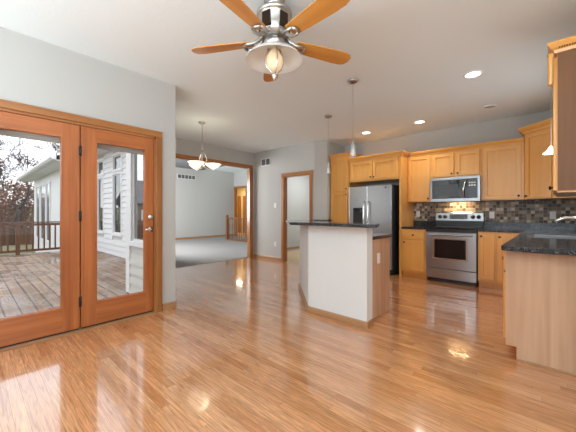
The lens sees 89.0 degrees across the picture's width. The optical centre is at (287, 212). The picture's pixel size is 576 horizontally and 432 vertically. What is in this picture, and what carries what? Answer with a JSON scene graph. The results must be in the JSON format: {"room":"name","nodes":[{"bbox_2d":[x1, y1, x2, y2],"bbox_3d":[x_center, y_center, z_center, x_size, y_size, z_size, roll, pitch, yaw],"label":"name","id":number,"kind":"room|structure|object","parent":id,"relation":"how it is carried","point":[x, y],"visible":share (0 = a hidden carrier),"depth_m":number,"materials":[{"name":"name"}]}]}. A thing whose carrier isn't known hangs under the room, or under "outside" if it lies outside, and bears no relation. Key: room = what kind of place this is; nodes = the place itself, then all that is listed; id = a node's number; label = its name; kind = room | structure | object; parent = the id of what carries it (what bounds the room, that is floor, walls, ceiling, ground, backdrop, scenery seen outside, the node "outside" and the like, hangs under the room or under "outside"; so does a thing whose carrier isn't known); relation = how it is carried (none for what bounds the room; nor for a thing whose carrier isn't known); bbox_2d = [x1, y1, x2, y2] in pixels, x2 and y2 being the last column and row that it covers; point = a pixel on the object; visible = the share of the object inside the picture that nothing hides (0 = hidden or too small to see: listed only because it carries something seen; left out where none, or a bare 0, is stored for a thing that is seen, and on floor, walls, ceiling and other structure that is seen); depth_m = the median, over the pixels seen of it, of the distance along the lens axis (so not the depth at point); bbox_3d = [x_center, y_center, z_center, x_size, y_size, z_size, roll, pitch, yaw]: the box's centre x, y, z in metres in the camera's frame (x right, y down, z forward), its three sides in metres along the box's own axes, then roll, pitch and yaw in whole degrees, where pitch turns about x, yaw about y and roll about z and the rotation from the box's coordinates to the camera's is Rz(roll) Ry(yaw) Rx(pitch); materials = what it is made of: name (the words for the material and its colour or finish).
{"room":"kitchen","nodes":[
{"label":"kitchen","id":0,"kind":"room"},
{"bbox_2d":[16,155,59,181],"bbox_3d":[-9.771,-2.832,14.893,9.900,2.160,5.120,0,0,42],"label":"roof sunroom","id":1,"kind":"structure","parent":0,"point":[49,165],"depth_m":12.13,"materials":[{"name":"grey"}]},
{"bbox_2d":[34,170,59,252],"bbox_3d":[-10.646,0.268,13.337,9.100,4.200,0.300,0,0,42],"label":"wall","id":2,"kind":"structure","parent":0,"point":[54,177],"depth_m":12.69,"materials":[{"name":"white"}]},
{"bbox_2d":[36,184,39,239],"bbox_3d":[-12.964,-0.032,15.210,1.150,2.800,0.049,0,0,42],"label":"window","id":3,"kind":"structure","parent":2,"relation":"in","point":[37,186],"depth_m":15.28,"materials":[{"name":"white glass"}]},
{"bbox_2d":[40,182,45,241],"bbox_3d":[-11.855,-0.032,14.200,1.450,2.800,0.049,0,0,42],"label":"window","id":4,"kind":"structure","parent":2,"relation":"in","point":[43,185],"depth_m":14.34,"materials":[{"name":"white glass"}]},
{"bbox_2d":[46,181,50,242],"bbox_3d":[-10.912,-0.032,13.342,0.900,2.800,0.049,0,0,42],"label":"window","id":5,"kind":"structure","parent":2,"relation":"in","point":[48,183],"depth_m":13.30,"materials":[{"name":"white"}]},
{"bbox_2d":[0,251,129,317],"bbox_3d":[-6.737,1.288,4.008,8.140,0.140,8.860,0,0,42],"label":"deck","id":6,"kind":"object","parent":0,"point":[29,282],"visible":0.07,"depth_m":5.20,"materials":[{"name":"brown wood"}]},
{"bbox_2d":[0,221,59,254],"bbox_3d":[-9.628,0.743,6.685,0.100,0.950,8.730,0,0,42],"label":"deck railing","id":7,"kind":"object","parent":6,"relation":"on","point":[17,225],"visible":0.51,"depth_m":8.72,"materials":[{"name":"brown wood"}]},
{"bbox_2d":[0,27,175,303],"bbox_3d":[-3.139,-0.202,1.802,0.150,2.740,5.040,0,0,42],"label":"wall","id":8,"kind":"structure","parent":0,"point":[33,71],"depth_m":3.00,"materials":[{"name":"grey paint"}]},
{"bbox_2d":[0,111,79,348],"bbox_3d":[-2.338,0.144,2.618,0.051,2.013,0.785,0,0,42],"label":"door","id":9,"kind":"structure","parent":8,"relation":"in","point":[22,328],"depth_m":2.80,"materials":[{"name":"brown wood"}]},
{"bbox_2d":[0,129,142,154],"bbox_3d":[-2.548,-0.763,2.602,0.049,0.138,2.820,0,0,42],"label":"trim","id":10,"kind":"structure","parent":8,"relation":"attached to","point":[3,132],"depth_m":2.83,"materials":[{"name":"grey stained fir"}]},
{"bbox_2d":[0,99,162,352],"bbox_3d":[-2.113,0.106,2.897,0.195,2.123,1.696,0,0,42],"label":"trim","id":11,"kind":"structure","parent":8,"relation":"attached to","point":[5,105],"depth_m":3.22,"materials":[{"name":"brown wood"}]},
{"bbox_2d":[79,126,153,328],"bbox_3d":[-1.813,0.144,3.152,0.109,2.013,0.727,0,0,42],"label":"door","id":12,"kind":"structure","parent":8,"relation":"in","point":[93,312],"depth_m":3.02,"materials":[{"name":"brown wood"}]},
{"bbox_2d":[162,301,175,310],"bbox_3d":[-1.437,1.127,3.552,0.014,0.083,0.170,0,0,42],"label":"baseboard","id":13,"kind":"structure","parent":8,"relation":"attached to","point":[170,305],"depth_m":3.54,"materials":[{"name":"brown wood"}]},
{"bbox_2d":[97,151,125,258],"bbox_3d":[-4.764,-0.032,8.263,6.230,4.200,0.090,0,0,42],"label":"wall","id":14,"kind":"structure","parent":0,"point":[102,156],"depth_m":8.44,"materials":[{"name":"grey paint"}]},
{"bbox_2d":[97,175,104,233],"bbox_3d":[-5.873,-0.252,9.214,0.714,1.804,0.075,0,0,42],"label":"window","id":15,"kind":"structure","parent":14,"relation":"attached to","point":[100,179],"depth_m":9.30,"materials":[{"name":"white glass"}]},
{"bbox_2d":[97,158,104,176],"bbox_3d":[-5.876,-1.412,9.210,0.714,0.544,0.065,0,0,42],"label":"window","id":16,"kind":"structure","parent":14,"relation":"attached to","point":[100,163],"depth_m":9.23,"materials":[{"name":"white glass"}]},
{"bbox_2d":[112,171,122,236],"bbox_3d":[-4.760,-0.252,8.201,0.784,1.804,0.075,0,0,42],"label":"window","id":17,"kind":"structure","parent":14,"relation":"attached to","point":[117,180],"depth_m":8.25,"materials":[{"name":"white glass"}]},
{"bbox_2d":[112,152,122,172],"bbox_3d":[-4.763,-1.412,8.197,0.784,0.544,0.065,0,0,42],"label":"window","id":18,"kind":"structure","parent":14,"relation":"attached to","point":[117,158],"depth_m":8.24,"materials":[{"name":"white"}]},
{"bbox_2d":[129,253,142,293],"bbox_3d":[-1.964,-0.112,4.038,1.120,2.640,0.030,0,0,42],"label":"siding","id":19,"kind":"object","parent":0,"point":[136,261],"visible":0.06,"depth_m":4.25,"materials":[{"name":"grey wood"}]},
{"bbox_2d":[126,153,130,292],"bbox_3d":[-2.409,-0.122,4.484,0.140,2.660,0.090,0,0,42],"label":"trim","id":20,"kind":"structure","parent":19,"relation":"attached to","point":[128,248],"depth_m":4.45,"materials":[{"name":"white"}]},
{"bbox_2d":[131,246,142,255],"bbox_3d":[-1.933,-0.202,4.071,1.120,2.740,0.060,0,0,42],"label":"wall","id":21,"kind":"structure","parent":0,"point":[135,250],"depth_m":4.26,"materials":[{"name":"grey paint"}]},
{"bbox_2d":[129,153,142,247],"bbox_3d":[-2.035,-0.267,4.120,0.899,1.514,0.065,0,0,42],"label":"window","id":22,"kind":"structure","parent":21,"relation":"attached to","point":[135,160],"depth_m":4.32,"materials":[{"name":"white"}]},
{"bbox_2d":[97,149,222,169],"bbox_3d":[-3.530,-2.692,9.702,6.320,1.760,5.120,0,0,42],"label":"ceiling","id":23,"kind":"structure","parent":0,"point":[179,163],"depth_m":11.72,"materials":[{"name":"grey paint"}]},
{"bbox_2d":[176,167,233,237],"bbox_3d":[-4.883,-0.482,12.724,0.150,3.300,6.350,0,0,42],"label":"wall","id":24,"kind":"structure","parent":0,"point":[203,203],"depth_m":13.69,"materials":[{"name":"grey paint"}]},
{"bbox_2d":[177,174,194,179],"bbox_3d":[-4.504,-1.592,13.022,0.008,0.200,0.860,0,0,42],"label":"air vent","id":25,"kind":"object","parent":24,"relation":"in","point":[180,176],"visible":1,"depth_m":12.98,"materials":[{"name":"white plastic"}]},
{"bbox_2d":[176,234,233,239],"bbox_3d":[-4.856,1.127,12.632,0.014,0.083,6.250,0,0,42],"label":"baseboard","id":26,"kind":"structure","parent":24,"relation":"attached to","point":[231,234],"depth_m":13.56,"materials":[{"name":"brown wood"}]},
{"bbox_2d":[176,138,253,253],"bbox_3d":[-1.693,-0.452,6.935,0.100,3.240,2.260,0,0,42],"label":"wall","id":27,"kind":"structure","parent":0,"point":[185,147],"depth_m":6.88,"materials":[{"name":"grey paint"}]},
{"bbox_2d":[176,153,252,257],"bbox_3d":[-1.701,-0.037,6.913,0.119,2.410,2.196,0,0,42],"label":"trim","id":28,"kind":"structure","parent":27,"relation":"attached to","point":[249,168],"depth_m":7.64,"materials":[{"name":"brown wood"}]},
{"bbox_2d":[214,166,246,172],"bbox_3d":[-2.665,-2.112,10.645,6.330,0.120,6.440,0,0,42],"label":"ceiling","id":29,"kind":"structure","parent":0,"point":[224,168],"depth_m":13.88,"materials":[{"name":"white paint"}]},
{"bbox_2d":[234,171,246,232],"bbox_3d":[-0.932,-0.482,14.503,8.500,3.300,1.800,0,0,42],"label":"wall","id":30,"kind":"structure","parent":0,"point":[240,178],"depth_m":14.81,"materials":[{"name":"grey paint"}]},
{"bbox_2d":[237,196,240,232],"bbox_3d":[-2.902,0.093,17.330,0.300,2.150,0.069,0,0,42],"label":"door","id":31,"kind":"structure","parent":30,"relation":"in","point":[238,197],"depth_m":17.33,"materials":[{"name":"brown wood"}]},
{"bbox_2d":[234,186,246,236],"bbox_3d":[-2.350,-0.080,14.631,0.980,2.495,0.119,0,0,42],"label":"trim","id":32,"kind":"structure","parent":30,"relation":"attached to","point":[236,187],"depth_m":14.88,"materials":[{"name":"brown wood"}]},
{"bbox_2d":[243,196,244,232],"bbox_3d":[-2.422,0.093,16.893,0.520,2.150,0.069,0,0,42],"label":"door","id":33,"kind":"structure","parent":30,"relation":"in","point":[243,196],"depth_m":17.04,"materials":[{"name":"brown wood"}]},
{"bbox_2d":[254,141,314,257],"bbox_3d":[-0.160,-0.202,7.135,2.100,2.740,0.100,0,0,42],"label":"wall","id":34,"kind":"structure","parent":0,"point":[299,157],"depth_m":7.27,"materials":[{"name":"grey paint"}]},
{"bbox_2d":[261,158,269,165],"bbox_3d":[-0.566,-1.287,7.431,0.340,0.190,0.008,0,0,42],"label":"air vent","id":35,"kind":"object","parent":34,"relation":"in","point":[266,161],"visible":1,"depth_m":7.43,"materials":[{"name":"white plastic"}]},
{"bbox_2d":[253,254,280,260],"bbox_3d":[-0.538,1.127,7.389,0.998,0.083,0.035,0,0,42],"label":"baseboard","id":36,"kind":"structure","parent":34,"relation":"attached to","point":[254,255],"depth_m":7.37,"materials":[{"name":"brown wood"}]},
{"bbox_2d":[281,170,312,261],"bbox_3d":[0.222,0.116,6.775,0.940,2.105,0.119,0,0,42],"label":"trim","id":37,"kind":"structure","parent":34,"relation":"attached to","point":[284,176],"depth_m":7.00,"materials":[{"name":"brown wood"}]},
{"bbox_2d":[0,236,575,431],"bbox_3d":[-1.309,1.225,5.247,15.600,0.126,12.600,0,0,42],"label":"floor","id":38,"kind":"structure","parent":0,"point":[240,349],"depth_m":2.20,"materials":[{"name":"brown wood"}]},
{"bbox_2d":[226,215,246,241],"bbox_3d":[-1.819,0.620,11.863,2.260,1.085,0.120,0,0,42],"label":"balustrade","id":39,"kind":"object","parent":38,"relation":"on","point":[228,234],"visible":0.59,"depth_m":12.24,"materials":[{"name":"brown wood"}]},
{"bbox_2d":[299,225,373,328],"bbox_3d":[0.379,0.655,3.734,0.478,1.026,1.781,0,0,-20],"label":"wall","id":40,"kind":"structure","parent":38,"relation":"on","point":[335,283],"depth_m":3.18,"materials":[{"name":"white paint"}]},
{"bbox_2d":[286,220,378,227],"bbox_3d":[0.332,0.124,3.593,0.720,0.033,1.995,0,0,-21],"label":"bar","id":41,"kind":"object","parent":40,"relation":"on","point":[290,222],"visible":1,"depth_m":3.05,"materials":[{"name":"black stone"}]},
{"bbox_2d":[329,152,363,221],"bbox_3d":[1.323,-0.048,6.499,0.520,2.432,0.675,0,0,42],"label":"pantry cabinet","id":42,"kind":"object","parent":38,"relation":"on","point":[340,164],"visible":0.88,"depth_m":6.28,"materials":[{"name":"brown wood"}]},
{"bbox_2d":[349,184,398,273],"bbox_3d":[1.805,0.308,5.958,0.894,1.680,0.797,0,0,42],"label":"refrigerator","id":43,"kind":"object","parent":38,"relation":"on","point":[379,204],"visible":0.62,"depth_m":5.60,"materials":[{"name":"grey metal"}]},
{"bbox_2d":[372,237,390,319],"bbox_3d":[0.647,0.731,3.872,0.783,0.874,1.610,0,0,-22],"label":"base cabinet","id":44,"kind":"object","parent":38,"relation":"on","point":[380,271],"visible":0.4,"depth_m":3.32,"materials":[{"name":"brown wood"}]},
{"bbox_2d":[377,253,379,263],"bbox_3d":[1.015,0.508,3.277,0.008,0.116,0.072,0,0,42],"label":"wall outlet","id":45,"kind":"object","parent":44,"relation":"attached to","point":[378,254],"visible":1,"depth_m":3.26,"materials":[{"name":"white plastic"}]},
{"bbox_2d":[372,233,391,239],"bbox_3d":[0.668,0.273,3.878,0.813,0.038,1.621,0,0,-21],"label":"countertop","id":46,"kind":"structure","parent":44,"relation":"on","point":[375,236],"depth_m":3.34,"materials":[{"name":"black stone"}]},
{"bbox_2d":[399,155,413,275],"bbox_3d":[2.289,0.051,5.654,0.042,2.234,0.625,0,0,42],"label":"panel","id":47,"kind":"object","parent":38,"relation":"on","point":[406,209],"visible":0.56,"depth_m":5.48,"materials":[{"name":"brown wood"}]},
{"bbox_2d":[402,229,428,278],"bbox_3d":[2.446,0.731,5.478,0.420,0.875,0.674,0,0,42],"label":"base cabinet","id":48,"kind":"object","parent":38,"relation":"on","point":[413,240],"visible":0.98,"depth_m":5.25,"materials":[{"name":"brown wood"}]},
{"bbox_2d":[401,226,431,229],"bbox_3d":[2.457,0.273,5.487,0.423,0.038,0.653,0,0,42],"label":"countertop","id":49,"kind":"structure","parent":48,"relation":"on","point":[403,227],"depth_m":5.32,"materials":[{"name":"black stone"}]},
{"bbox_2d":[413,221,435,225],"bbox_3d":[2.669,0.206,5.720,0.423,0.096,0.021,0,0,42],"label":"curb","id":50,"kind":"object","parent":49,"relation":"on","point":[415,223],"visible":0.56,"depth_m":5.71,"materials":[{"name":"black stone"}]},
{"bbox_2d":[426,212,483,285],"bbox_3d":[2.870,0.578,5.053,0.758,1.180,0.702,0,0,42],"label":"range","id":51,"kind":"object","parent":38,"relation":"on","point":[452,244],"visible":0.97,"depth_m":4.87,"materials":[{"name":"grey metal"}]},
{"bbox_2d":[426,226,483,229],"bbox_3d":[2.877,0.261,5.061,0.758,0.021,0.600,0,0,42],"label":"cooktop","id":52,"kind":"object","parent":51,"relation":"in","point":[433,227],"depth_m":4.98,"materials":[{"name":"black glass"}]},
{"bbox_2d":[478,231,496,288],"bbox_3d":[3.262,0.731,4.736,0.233,0.875,0.674,0,0,42],"label":"base cabinet","id":53,"kind":"object","parent":38,"relation":"on","point":[486,241],"visible":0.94,"depth_m":4.52,"materials":[{"name":"brown wood"}]},
{"bbox_2d":[496,232,519,289],"bbox_3d":[3.711,0.731,4.327,0.976,0.875,0.674,0,0,42],"label":"base cabinet","id":54,"kind":"object","parent":38,"relation":"on","point":[501,237],"visible":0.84,"depth_m":4.39,"materials":[{"name":"brown wood"}]},
{"bbox_2d":[478,228,575,255],"bbox_3d":[2.760,0.273,3.443,1.228,0.038,3.268,0,0,42],"label":"countertop","id":55,"kind":"structure","parent":54,"relation":"on","point":[521,242],"depth_m":2.51,"materials":[{"name":"black stone"}]},
{"bbox_2d":[485,222,575,229],"bbox_3d":[3.442,0.206,4.194,1.227,0.096,1.237,0,0,42],"label":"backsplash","id":56,"kind":"structure","parent":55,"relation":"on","point":[557,226],"depth_m":4.62,"materials":[{"name":"black stone"}]},
{"bbox_2d":[528,233,575,238],"bbox_3d":[2.917,0.358,3.206,0.420,0.219,0.790,0,0,42],"label":"sink","id":57,"kind":"object","parent":55,"relation":"in","point":[539,235],"visible":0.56,"depth_m":3.45,"materials":[{"name":"silver metal"}]},
{"bbox_2d":[554,216,575,222],"bbox_3d":[2.995,0.134,3.050,0.342,0.239,0.114,0,0,42],"label":"kitchen faucet","id":58,"kind":"object","parent":55,"relation":"on","point":[557,220],"visible":1,"depth_m":3.12,"materials":[{"name":"silver metal"}]},
{"bbox_2d":[502,251,575,376],"bbox_3d":[2.281,0.731,2.512,0.678,0.875,0.948,0,0,42],"label":"base cabinet","id":59,"kind":"object","parent":38,"relation":"on","point":[539,290],"visible":0.88,"depth_m":2.21,"materials":[{"name":"brown wood"}]},
{"bbox_2d":[0,0,575,152],"bbox_3d":[-0.004,-1.632,1.964,9.250,0.120,9.500,0,0,42],"label":"ceiling","id":60,"kind":"structure","parent":0,"point":[409,60],"depth_m":3.02,"materials":[{"name":"white paint"}]},
{"bbox_2d":[187,121,220,170],"bbox_3d":[-1.527,-1.159,5.115,0.566,0.827,0.600,0,0,42],"label":"chandelier","id":61,"kind":"object","parent":60,"relation":"hanging from","point":[194,164],"visible":1,"depth_m":5.06,"materials":[{"name":"white glass"}]},
{"bbox_2d":[191,0,350,81],"bbox_3d":[-0.084,-1.272,2.121,1.240,0.600,1.263,0,0,42],"label":"ceiling fan","id":62,"kind":"object","parent":60,"relation":"hanging from","point":[274,22],"visible":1,"depth_m":2.10,"materials":[{"name":"brown wood"}]},
{"bbox_2d":[324,115,331,173],"bbox_3d":[0.653,-1.102,4.760,0.124,0.940,0.124,0,0,42],"label":"pendant light","id":63,"kind":"object","parent":60,"relation":"hanging from","point":[325,116],"visible":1,"depth_m":4.74,"materials":[{"name":"silver metal"}]},
{"bbox_2d":[348,78,357,157],"bbox_3d":[0.770,-1.117,3.477,0.124,0.910,0.124,0,0,42],"label":"pendant light","id":64,"kind":"object","parent":60,"relation":"hanging from","point":[351,80],"visible":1,"depth_m":3.45,"materials":[{"name":"silver metal"}]},
{"bbox_2d":[414,120,425,123],"bbox_3d":[2.272,-1.565,5.058,0.190,0.013,0.190,0,0,42],"label":"recessed light","id":65,"kind":"object","parent":60,"relation":"in","point":[418,121],"visible":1,"depth_m":5.05,"materials":[{"name":"white plastic"}]},
{"bbox_2d":[463,70,482,78],"bbox_3d":[2.095,-1.565,3.319,0.190,0.013,0.190,0,0,42],"label":"recessed light","id":66,"kind":"object","parent":60,"relation":"in","point":[475,73],"visible":1,"depth_m":3.32,"materials":[{"name":"white plastic"}]},
{"bbox_2d":[483,105,496,108],"bbox_3d":[2.988,-1.565,4.339,0.170,0.013,0.170,0,0,42],"label":"smoke detector","id":67,"kind":"object","parent":60,"relation":"attached to","point":[487,106],"visible":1,"depth_m":4.33,"materials":[{"name":"white plastic"}]},
{"bbox_2d":[542,146,552,154],"bbox_3d":[2.905,-1.113,3.238,0.144,0.918,0.144,0,0,42],"label":"pendant","id":68,"kind":"object","parent":60,"relation":"hanging from","point":[549,151],"visible":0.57,"depth_m":3.23,"materials":[{"name":"white glass"}]},
{"bbox_2d":[287,175,308,247],"bbox_3d":[0.252,-0.482,9.519,0.100,3.300,3.980,0,0,42],"label":"wall","id":69,"kind":"structure","parent":0,"point":[297,187],"depth_m":9.47,"materials":[{"name":"grey paint"}]},
{"bbox_2d":[287,246,299,249],"bbox_3d":[1.098,1.127,8.614,2.370,0.083,3.780,0,0,42],"label":"baseboard","id":70,"kind":"structure","parent":69,"relation":"attached to","point":[296,247],"depth_m":9.34,"materials":[{"name":"brown wood"}]},
{"bbox_2d":[315,141,326,221],"bbox_3d":[0.716,-0.202,6.433,0.269,2.740,0.071,0,0,-3],"label":"wall","id":71,"kind":"structure","parent":0,"point":[320,146],"depth_m":6.40,"materials":[{"name":"grey paint"}]},
{"bbox_2d":[327,141,344,221],"bbox_3d":[1.075,-0.202,6.694,0.060,2.740,0.730,0,0,42],"label":"wall","id":72,"kind":"structure","parent":0,"point":[332,148],"depth_m":6.50,"materials":[{"name":"grey paint"}]},
{"bbox_2d":[345,110,575,227],"bbox_3d":[2.837,-0.202,5.666,4.310,2.740,0.120,0,0,42],"label":"wall","id":73,"kind":"structure","parent":0,"point":[506,128],"depth_m":5.37,"materials":[{"name":"grey paint"}]},
{"bbox_2d":[348,150,408,184],"bbox_3d":[1.904,-0.885,5.971,1.140,0.507,0.675,0,0,42],"label":"upper cabinet","id":74,"kind":"object","parent":73,"relation":"attached to","point":[381,168],"visible":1,"depth_m":5.74,"materials":[{"name":"brown wood"}]},
{"bbox_2d":[408,150,430,202],"bbox_3d":[2.549,-0.670,5.587,0.425,0.937,0.375,0,0,42],"label":"upper cabinet","id":75,"kind":"object","parent":73,"relation":"attached to","point":[419,163],"visible":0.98,"depth_m":5.48,"materials":[{"name":"brown wood"}]},
{"bbox_2d":[430,143,480,178],"bbox_3d":[2.990,-0.878,5.185,0.767,0.522,0.375,0,0,42],"label":"upper cabinet","id":76,"kind":"object","parent":73,"relation":"attached to","point":[465,160],"visible":0.98,"depth_m":5.05,"materials":[{"name":"brown wood"}]},
{"bbox_2d":[430,175,483,202],"bbox_3d":[2.963,-0.404,5.156,0.761,0.420,0.445,0,0,42],"label":"microwave","id":77,"kind":"object","parent":76,"relation":"attached to","point":[464,188],"visible":1,"depth_m":5.02,"materials":[{"name":"grey metal"}]},
{"bbox_2d":[414,199,575,224],"bbox_3d":[3.002,-0.032,4.596,2.426,0.500,1.240,0,0,42],"label":"tile backsplash","id":78,"kind":"structure","parent":73,"relation":"attached to","point":[522,211],"depth_m":4.82,"materials":[{"name":"brown tile"}]},
{"bbox_2d":[489,212,493,217],"bbox_3d":[3.472,0.038,4.990,0.072,0.116,0.008,0,0,42],"label":"wall outlet","id":79,"kind":"object","parent":78,"relation":"attached to","point":[491,214],"visible":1,"depth_m":4.99,"materials":[{"name":"white plastic"}]},
{"bbox_2d":[550,211,555,218],"bbox_3d":[4.042,0.038,4.471,0.072,0.116,0.008,0,0,42],"label":"wall outlet","id":80,"kind":"object","parent":78,"relation":"attached to","point":[552,213],"visible":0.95,"depth_m":4.47,"materials":[{"name":"white plastic"}]},
{"bbox_2d":[481,137,523,200],"bbox_3d":[3.478,-0.670,4.741,0.553,0.937,0.375,0,0,42],"label":"upper cabinet","id":81,"kind":"object","parent":73,"relation":"attached to","point":[502,161],"visible":1,"depth_m":4.62,"materials":[{"name":"brown wood"}]},
{"bbox_2d":[518,118,575,199],"bbox_3d":[3.800,-0.744,4.232,0.750,1.084,0.700,0,0,42],"label":"upper cabinet","id":82,"kind":"object","parent":73,"relation":"attached to","point":[538,137],"visible":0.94,"depth_m":4.22,"materials":[{"name":"brown wood"}]},
{"bbox_3d":[3.196,-0.202,2.933,0.100,2.740,3.440,0,0,42],"label":"wall","id":83,"kind":"structure","parent":0,"visible":0},
{"bbox_2d":[547,35,575,196],"bbox_3d":[2.302,-0.683,2.309,0.380,1.072,0.886,0,0,42],"label":"upper cabinet","id":84,"kind":"object","parent":83,"relation":"attached to","point":[561,56],"visible":1,"depth_m":2.08,"materials":[{"name":"brown wood"}]},
{"label":"outside","id":85,"kind":"structure","parent":0,"visible":0},
{"bbox_2d":[0,207,35,254],"bbox_3d":[-32.710,0.383,33.144,87.000,3.589,95.000,0,0,42],"label":"lawn","id":86,"kind":"structure","parent":85,"point":[11,247],"depth_m":17.34,"materials":[{"name":"yellow plant"}]},
{"bbox_2d":[0,191,21,227],"bbox_3d":[-20.781,0.126,19.791,3.999,4.048,3.923,0,0,23],"label":"shrub","id":87,"kind":"object","parent":86,"relation":"on","point":[2,208],"visible":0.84,"depth_m":20.34,"materials":[{"name":"brown plant"}]},
{"bbox_2d":[0,176,33,227],"bbox_3d":[-22.230,-0.639,24.532,4.953,4.877,5.277,0,0,-9],"label":"shrub","id":88,"kind":"object","parent":86,"relation":"on","point":[26,210],"visible":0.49,"depth_m":24.01,"materials":[{"name":"brown plant"}]},
{"bbox_2d":[2,228,31,245],"bbox_3d":[-20.804,1.558,15.516,0.140,1.220,23.050,0,0,42],"label":"fence","id":89,"kind":"object","parent":86,"relation":"on","point":[4,230],"visible":0.15,"depth_m":18.95,"materials":[{"name":"brown wood"}]},
{"bbox_2d":[0,135,53,179],"bbox_3d":[-32.164,-4.498,30.404,10.733,11.048,9.116,0,0,5],"label":"bare tree","id":90,"kind":"object","parent":86,"relation":"on","point":[19,141],"visible":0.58,"depth_m":32.48,"materials":[{"name":"grey plant"}]},
{"bbox_2d":[0,141,59,227],"bbox_3d":[-20.943,-3.430,24.785,6.467,10.674,8.835,0,0,31],"label":"bare tree","id":91,"kind":"object","parent":86,"relation":"on","point":[19,160],"visible":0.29,"depth_m":23.59,"materials":[{"name":"grey plant"}]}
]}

